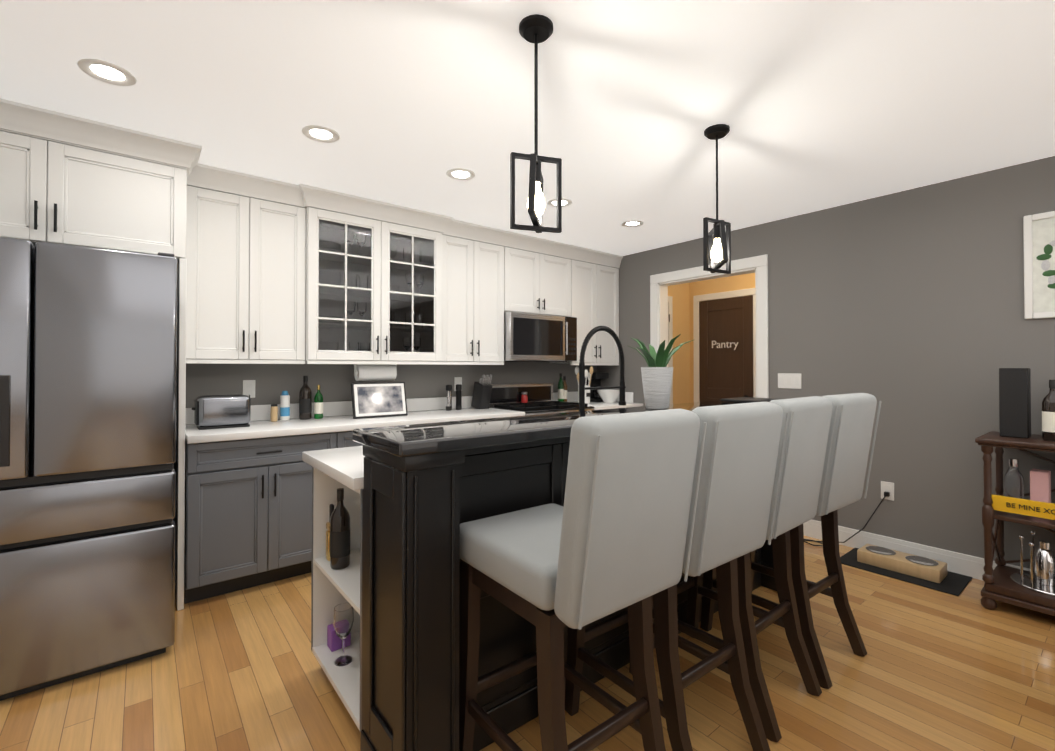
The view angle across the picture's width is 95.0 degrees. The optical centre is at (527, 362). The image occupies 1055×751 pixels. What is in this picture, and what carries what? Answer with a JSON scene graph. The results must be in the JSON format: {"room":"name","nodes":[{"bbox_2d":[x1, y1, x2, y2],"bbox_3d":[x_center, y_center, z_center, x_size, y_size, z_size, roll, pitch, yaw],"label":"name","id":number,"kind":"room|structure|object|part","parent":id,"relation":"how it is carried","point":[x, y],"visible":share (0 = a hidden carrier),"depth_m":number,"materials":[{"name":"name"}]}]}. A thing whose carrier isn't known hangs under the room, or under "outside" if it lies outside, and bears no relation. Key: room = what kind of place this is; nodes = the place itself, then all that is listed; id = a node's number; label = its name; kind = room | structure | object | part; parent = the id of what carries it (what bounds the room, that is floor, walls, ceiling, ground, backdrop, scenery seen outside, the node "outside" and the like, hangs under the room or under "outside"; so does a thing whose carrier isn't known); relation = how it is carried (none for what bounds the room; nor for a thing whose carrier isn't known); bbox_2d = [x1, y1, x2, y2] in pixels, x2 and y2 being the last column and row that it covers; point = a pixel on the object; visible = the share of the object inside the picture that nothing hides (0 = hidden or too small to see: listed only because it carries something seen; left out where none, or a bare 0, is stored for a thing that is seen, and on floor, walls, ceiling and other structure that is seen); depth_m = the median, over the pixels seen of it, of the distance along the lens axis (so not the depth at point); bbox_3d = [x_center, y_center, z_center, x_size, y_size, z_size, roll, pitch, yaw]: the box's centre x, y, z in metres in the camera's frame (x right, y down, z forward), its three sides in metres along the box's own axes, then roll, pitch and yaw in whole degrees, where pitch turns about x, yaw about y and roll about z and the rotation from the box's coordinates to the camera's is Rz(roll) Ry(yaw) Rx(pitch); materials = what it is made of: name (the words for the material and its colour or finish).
{"room":"kitchen","nodes":[
{"label":"kitchen","id":0,"kind":"room"},
{"bbox_2d":[185,185,596,407],"bbox_3d":[-1.160,0.088,3.918,5.080,2.450,0.120,0,-1,-39],"label":"wall","id":1,"kind":"structure","parent":0,"point":[274,381],"depth_m":3.63,"materials":[{"name":"grey paint"}]},
{"bbox_2d":[243,380,254,397],"bbox_3d":[-1.878,0.176,3.263,0.075,0.120,0.007,0,-1,-39],"label":"outlet","id":2,"kind":"object","parent":1,"relation":"attached to","point":[248,387],"depth_m":3.26,"materials":[{"name":"white plastic"}]},
{"bbox_2d":[186,179,313,362],"bbox_3d":[-1.804,-0.521,3.108,0.674,1.010,0.345,0,-1,-39],"label":"upper cabinet","id":3,"kind":"object","parent":1,"relation":"attached to","point":[270,282],"depth_m":2.98,"materials":[{"name":"white wood"}]},
{"bbox_2d":[185,394,483,425],"bbox_3d":[-1.290,0.343,3.717,2.248,0.105,0.022,0,-1,-39],"label":"backsplash","id":4,"kind":"structure","parent":1,"relation":"attached to","point":[195,414],"depth_m":3.41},
{"bbox_2d":[454,377,461,390],"bbox_3d":[-0.612,0.186,4.273,0.075,0.120,0.007,0,-1,-39],"label":"outlet","id":5,"kind":"object","parent":1,"relation":"attached to","point":[457,380],"depth_m":4.26,"materials":[{"name":"white plastic"}]},
{"bbox_2d":[418,231,513,362],"bbox_3d":[-0.523,-0.511,4.130,0.701,1.010,0.345,0,-1,-39],"label":"upper cabinet","id":6,"kind":"object","parent":1,"relation":"attached to","point":[465,286],"depth_m":3.94,"materials":[{"name":"white wood"}]},
{"bbox_2d":[354,364,396,380],"bbox_3d":[-1.126,0.072,3.587,0.312,0.120,0.112,0,-1,-39],"label":"paper towel roll","id":7,"kind":"object","parent":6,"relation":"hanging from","point":[362,372],"depth_m":3.54,"materials":[{"name":"white paper"}]},
{"bbox_2d":[506,303,569,362],"bbox_3d":[-0.020,-0.261,4.488,0.644,0.489,0.409,0,-1,-39],"label":"microwave","id":8,"kind":"object","parent":1,"relation":"attached to","point":[535,332],"depth_m":4.33,"materials":[{"name":"silver metal"}]},
{"bbox_2d":[514,247,573,306],"bbox_3d":[0.013,-0.729,4.572,0.802,0.565,0.326,0,-1,-39],"label":"upper cabinet","id":9,"kind":"object","parent":1,"relation":"attached to","point":[548,279],"depth_m":4.47,"materials":[{"name":"white wood"}]},
{"bbox_2d":[570,307,577,362],"bbox_3d":[0.291,-0.259,4.735,0.150,0.489,0.409,0,-1,-39],"label":"upper cabinet","id":10,"kind":"object","parent":1,"relation":"attached to","point":[573,310],"depth_m":4.61,"materials":[{"name":"white wood"}]},
{"bbox_2d":[574,259,619,362],"bbox_3d":[0.576,-0.501,5.018,0.754,1.010,0.326,0,-1,-39],"label":"upper cabinet","id":11,"kind":"object","parent":1,"relation":"attached to","point":[596,287],"depth_m":4.92,"materials":[{"name":"white wood"}]},
{"bbox_2d":[0,535,1054,750],"bbox_3d":[1.552,1.338,1.483,6.460,0.100,7.450,0,-1,-39],"label":"floor","id":12,"kind":"structure","parent":0,"point":[931,670],"depth_m":1.91,"materials":[{"name":"brown wood"}]},
{"bbox_2d":[0,237,176,700],"bbox_3d":[-2.195,0.403,2.214,0.910,1.782,0.930,0,-1,-39],"label":"refrigerator","id":13,"kind":"object","parent":12,"relation":"on","point":[88,361],"visible":1,"depth_m":1.96,"materials":[{"name":"silver metal"}]},
{"bbox_2d":[0,98,201,610],"bbox_3d":[-2.368,0.073,2.458,1.121,2.448,0.650,0,-1,-39],"label":"surround","id":14,"kind":"object","parent":12,"relation":"on","point":[67,179],"visible":0.92,"depth_m":2.36,"materials":[{"name":"white wood"}]},
{"bbox_2d":[184,430,347,603],"bbox_3d":[-1.660,0.866,3.037,0.828,0.874,0.616,0,-1,-39],"label":"base cabinet","id":15,"kind":"object","parent":12,"relation":"on","point":[248,497],"depth_m":2.73,"materials":[{"name":"wood"}]},
{"bbox_2d":[185,406,523,445],"bbox_3d":[-1.097,0.413,3.474,2.248,0.040,0.641,0,-1,-39],"label":"countertop","id":16,"kind":"structure","parent":15,"relation":"on","point":[335,423],"depth_m":3.11,"materials":[{"name":"white stone"}]},
{"bbox_2d":[192,394,250,429],"bbox_3d":[-1.886,0.292,3.003,0.342,0.192,0.368,0,-1,-39],"label":"toaster","id":17,"kind":"object","parent":16,"relation":"on","point":[209,412],"depth_m":2.85,"materials":[{"name":"silver metal"}]},
{"bbox_2d":[348,430,362,446],"bbox_3d":[-1.100,0.870,3.483,0.838,0.874,0.616,0,-1,-39],"label":"base cabinet","id":18,"kind":"object","parent":12,"relation":"on","point":[351,443],"depth_m":3.08,"materials":[{"name":"wood"}]},
{"bbox_2d":[305,398,776,750],"bbox_3d":[0.331,0.779,2.443,2.468,1.034,0.973,0,-1,-39],"label":"kitchen island","id":19,"kind":"object","parent":12,"relation":"on","point":[394,508],"depth_m":1.57,"materials":[{"name":"black paint"}]},
{"bbox_2d":[302,451,353,489],"bbox_3d":[0.214,0.404,2.594,2.500,0.040,0.638,0,-1,-39],"label":"island countertop","id":20,"kind":"structure","parent":19,"relation":"on","point":[342,479],"depth_m":1.81,"materials":[{"name":"white stone"}]},
{"bbox_2d":[579,326,625,410],"bbox_3d":[0.397,0.096,2.442,0.354,0.572,0.109,0,-1,-39],"label":"faucet","id":21,"kind":"object","parent":20,"relation":"on","point":[582,388],"depth_m":2.43,"materials":[{"name":"black metal"}]},
{"bbox_2d":[353,398,778,457],"bbox_3d":[0.531,0.240,2.198,2.510,0.040,0.375,0,-1,-39],"label":"island countertop","id":22,"kind":"structure","parent":19,"relation":"on","point":[414,440],"depth_m":1.55,"materials":[{"name":"stone"}]},
{"bbox_2d":[628,334,692,408],"bbox_3d":[0.611,0.045,2.346,0.392,0.351,0.315,0,-1,-39],"label":"potted plant","id":23,"kind":"object","parent":22,"relation":"on","point":[656,378],"depth_m":2.29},
{"bbox_2d":[720,397,778,402],"bbox_3d":[1.315,0.218,2.834,0.280,0.015,0.240,0,-1,-39],"label":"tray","id":24,"kind":"object","parent":22,"relation":"on","point":[740,399],"depth_m":2.77,"materials":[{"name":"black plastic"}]},
{"bbox_2d":[489,383,593,415],"bbox_3d":[0.119,0.757,4.397,0.796,1.119,0.696,0,-1,-39],"label":"range","id":25,"kind":"object","parent":12,"relation":"on","point":[532,398],"visible":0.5,"depth_m":4.48,"materials":[{"name":"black metal"}]},
{"bbox_2d":[521,392,527,402],"bbox_3d":[-0.030,0.338,4.584,0.064,0.125,0.062,0,-1,-39],"label":"spice jar","id":26,"kind":"object","parent":25,"relation":"on","point":[524,398],"depth_m":4.56,"materials":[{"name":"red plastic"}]},
{"bbox_2d":[459,409,706,750],"bbox_3d":[0.120,0.709,1.394,0.420,1.168,0.633,0,-1,-38],"label":"bar stool","id":27,"kind":"object","parent":12,"relation":"on","point":[609,538],"visible":0.92,"depth_m":1.21,"materials":[{"name":"fabric"}]},
{"bbox_2d":[553,366,642,409],"bbox_3d":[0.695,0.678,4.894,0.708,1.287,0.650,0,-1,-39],"label":"countertop","id":28,"kind":"structure","parent":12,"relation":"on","point":[599,399],"depth_m":4.91,"materials":[{"name":"stone"}]},
{"bbox_2d":[565,401,788,750],"bbox_3d":[0.485,0.711,1.670,0.420,1.168,0.633,0,-1,-37],"label":"bar stool","id":29,"kind":"object","parent":12,"relation":"on","point":[739,460],"visible":0.56,"depth_m":1.46,"materials":[{"name":"fabric"}]},
{"bbox_2d":[652,396,837,741],"bbox_3d":[0.832,0.715,1.962,0.420,1.168,0.633,0,-1,-40],"label":"bar stool","id":30,"kind":"object","parent":12,"relation":"on","point":[808,426],"visible":0.58,"depth_m":1.77,"materials":[{"name":"fabric"}]},
{"bbox_2d":[700,393,881,688],"bbox_3d":[1.192,0.717,2.233,0.420,1.168,0.633,0,-1,-37],"label":"bar stool","id":31,"kind":"object","parent":12,"relation":"on","point":[851,440],"visible":0.62,"depth_m":2.03,"materials":[{"name":"fabric"}]},
{"bbox_2d":[840,544,972,595],"bbox_3d":[2.351,1.258,3.048,0.380,0.090,0.620,0,-1,-39],"label":"mat","id":32,"kind":"object","parent":12,"relation":"on","point":[920,571],"visible":0.98,"depth_m":2.96,"materials":[{"name":"black rubber"}]},
{"bbox_2d":[975,368,1054,615],"bbox_3d":[2.829,0.661,2.374,0.450,1.270,0.870,0,-1,-39],"label":"bar cart","id":33,"kind":"object","parent":12,"relation":"on","point":[1034,589],"visible":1,"depth_m":2.54,"materials":[{"name":"brown wood"}]},
{"bbox_2d":[0,0,1054,255],"bbox_3d":[1.552,-1.212,1.509,6.460,0.100,7.450,0,-1,-39],"label":"ceiling","id":34,"kind":"structure","parent":0,"point":[818,104],"depth_m":2.08,"materials":[{"name":"paint"}]},
{"bbox_2d":[77,58,136,86],"bbox_3d":[-1.671,-1.153,1.925,0.180,0.007,0.180,0,-1,-39],"label":"recessed light","id":35,"kind":"object","parent":34,"relation":"in","point":[104,71],"visible":1,"depth_m":1.92,"materials":[{"name":"white"}]},
{"bbox_2d":[301,125,339,142],"bbox_3d":[-1.037,-1.148,2.430,0.180,0.007,0.180,0,-1,-39],"label":"recessed light","id":36,"kind":"object","parent":34,"relation":"in","point":[319,133],"visible":1,"depth_m":2.42,"materials":[{"name":"white"}]},
{"bbox_2d":[446,168,475,180],"bbox_3d":[-0.404,-1.143,2.935,0.180,0.007,0.180,0,-1,-39],"label":"recessed light","id":37,"kind":"object","parent":34,"relation":"in","point":[462,174],"visible":0.98,"depth_m":2.92,"materials":[{"name":"white"}]},
{"bbox_2d":[510,14,561,232],"bbox_3d":[0.030,-0.808,1.666,0.119,0.704,0.174,-1,-1,43],"label":"pendant light","id":38,"kind":"object","parent":34,"relation":"hanging from","point":[535,29],"visible":1,"depth_m":1.65,"materials":[{"name":"black metal"}]},
{"bbox_3d":[0.030,-0.560,1.663,0.064,0.118,0.062,0,-1,-39],"label":"pendant bulb","id":39,"kind":"part","parent":38,"relation":"part of","materials":[{"name":"white glass"}]},
{"bbox_2d":[547,198,571,206],"bbox_3d":[0.229,-1.138,3.440,0.180,0.007,0.180,0,-1,-39],"label":"recessed light","id":40,"kind":"object","parent":34,"relation":"in","point":[565,202],"visible":0.85,"depth_m":3.44,"materials":[{"name":"white"}]},
{"bbox_2d":[621,220,643,226],"bbox_3d":[0.855,-1.133,3.939,0.180,0.007,0.180,0,-1,-39],"label":"recessed light","id":41,"kind":"object","parent":34,"relation":"in","point":[633,223],"visible":1,"depth_m":3.94,"materials":[{"name":"white"}]},
{"bbox_2d":[703,124,730,273],"bbox_3d":[0.937,-0.800,2.389,0.120,0.704,0.173,0,-1,30],"label":"pendant light","id":42,"kind":"object","parent":34,"relation":"hanging from","point":[719,251],"visible":1,"depth_m":2.37,"materials":[{"name":"black metal"}]},
{"bbox_3d":[0.937,-0.553,2.387,0.064,0.118,0.062,0,-1,-39],"label":"pendant bulb","id":43,"kind":"part","parent":42,"relation":"part of","materials":[{"name":"white glass"}]},
{"bbox_2d":[597,390,618,402],"bbox_3d":[0.838,0.344,4.972,0.244,0.128,0.244,0,-1,-39],"label":"bowl","id":44,"kind":"object","parent":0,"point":[604,396],"depth_m":4.91,"materials":[{"name":"white ceramic"}]},
{"bbox_2d":[668,283,689,403],"bbox_3d":[1.493,0.105,5.548,1.100,2.450,0.120,0,-1,-39],"label":"wall","id":45,"kind":"structure","parent":0,"point":[679,293],"depth_m":5.74,"materials":[{"name":"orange paint"}]},
{"bbox_2d":[668,296,672,403],"bbox_3d":[1.365,0.278,5.353,0.800,2.100,0.022,0,-1,-39],"label":"door frame","id":46,"kind":"structure","parent":45,"relation":"attached to","point":[670,322],"depth_m":5.58,"materials":[{"name":"white wood"}]},
{"bbox_2d":[689,273,754,402],"bbox_3d":[4.049,0.082,3.321,0.120,2.450,6.790,0,-1,-39],"label":"wall","id":47,"kind":"structure","parent":0,"point":[732,283],"depth_m":5.65,"materials":[{"name":"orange paint"}]},
{"bbox_2d":[693,288,755,401],"bbox_3d":[2.218,0.261,5.457,0.078,2.135,0.797,0,-1,-39],"label":"door","id":48,"kind":"structure","parent":47,"relation":"attached to","point":[723,373],"depth_m":5.48,"materials":[{"name":"brown wood"}]},
{"bbox_2d":[712,341,737,349],"bbox_3d":[2.232,-0.200,5.468,0.006,0.114,0.317,0,-1,-39],"label":"door sign","id":49,"kind":"object","parent":48,"relation":"attached to","point":[727,343],"visible":1,"depth_m":5.47,"materials":[{"name":"white plastic"}]},
{"bbox_2d":[597,156,1054,568],"bbox_3d":[3.014,0.075,2.662,0.120,2.450,7.050,0,-1,-39],"label":"wall","id":50,"kind":"structure","parent":0,"point":[906,307],"depth_m":3.17,"materials":[{"name":"grey paint"}]},
{"bbox_2d":[650,254,768,397],"bbox_3d":[1.636,0.223,4.388,0.160,2.190,1.150,0,-1,-39],"label":"door frame","id":51,"kind":"structure","parent":50,"relation":"attached to","point":[757,266],"depth_m":4.11,"materials":[{"name":"white wood"}]},
{"bbox_2d":[778,373,800,388],"bbox_3d":[2.044,0.141,3.774,0.008,0.118,0.175,0,-1,-39],"label":"switch plate","id":52,"kind":"object","parent":50,"relation":"attached to","point":[790,380],"visible":1,"depth_m":3.77,"materials":[{"name":"white plastic"}]},
{"bbox_2d":[881,481,893,500],"bbox_3d":[2.437,0.866,3.274,0.008,0.120,0.075,0,-1,-39],"label":"outlet","id":53,"kind":"object","parent":50,"relation":"attached to","point":[887,486],"visible":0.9,"depth_m":3.27,"materials":[{"name":"white plastic"}]},
{"bbox_2d":[804,491,889,545],"bbox_3d":[1.990,1.090,3.471,0.445,0.433,0.898,0,-1,-39],"label":"power cord","id":54,"kind":"object","parent":53,"relation":"attached to","point":[886,494],"visible":0.69,"depth_m":3.36,"materials":[{"name":"black plastic"}]},
{"bbox_2d":[803,519,1030,580],"bbox_3d":[3.550,1.227,1.869,0.016,0.130,5.160,0,-1,-39],"label":"baseboard","id":55,"kind":"structure","parent":50,"relation":"attached to","point":[965,564],"depth_m":3.15,"materials":[{"name":"white wood"}]},
{"bbox_2d":[1023,211,1054,318],"bbox_3d":[2.992,-0.546,2.580,0.022,0.590,0.480,0,-1,-39],"label":"framed picture","id":56,"kind":"object","parent":50,"relation":"attached to","point":[1039,265],"visible":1,"depth_m":2.72}
]}

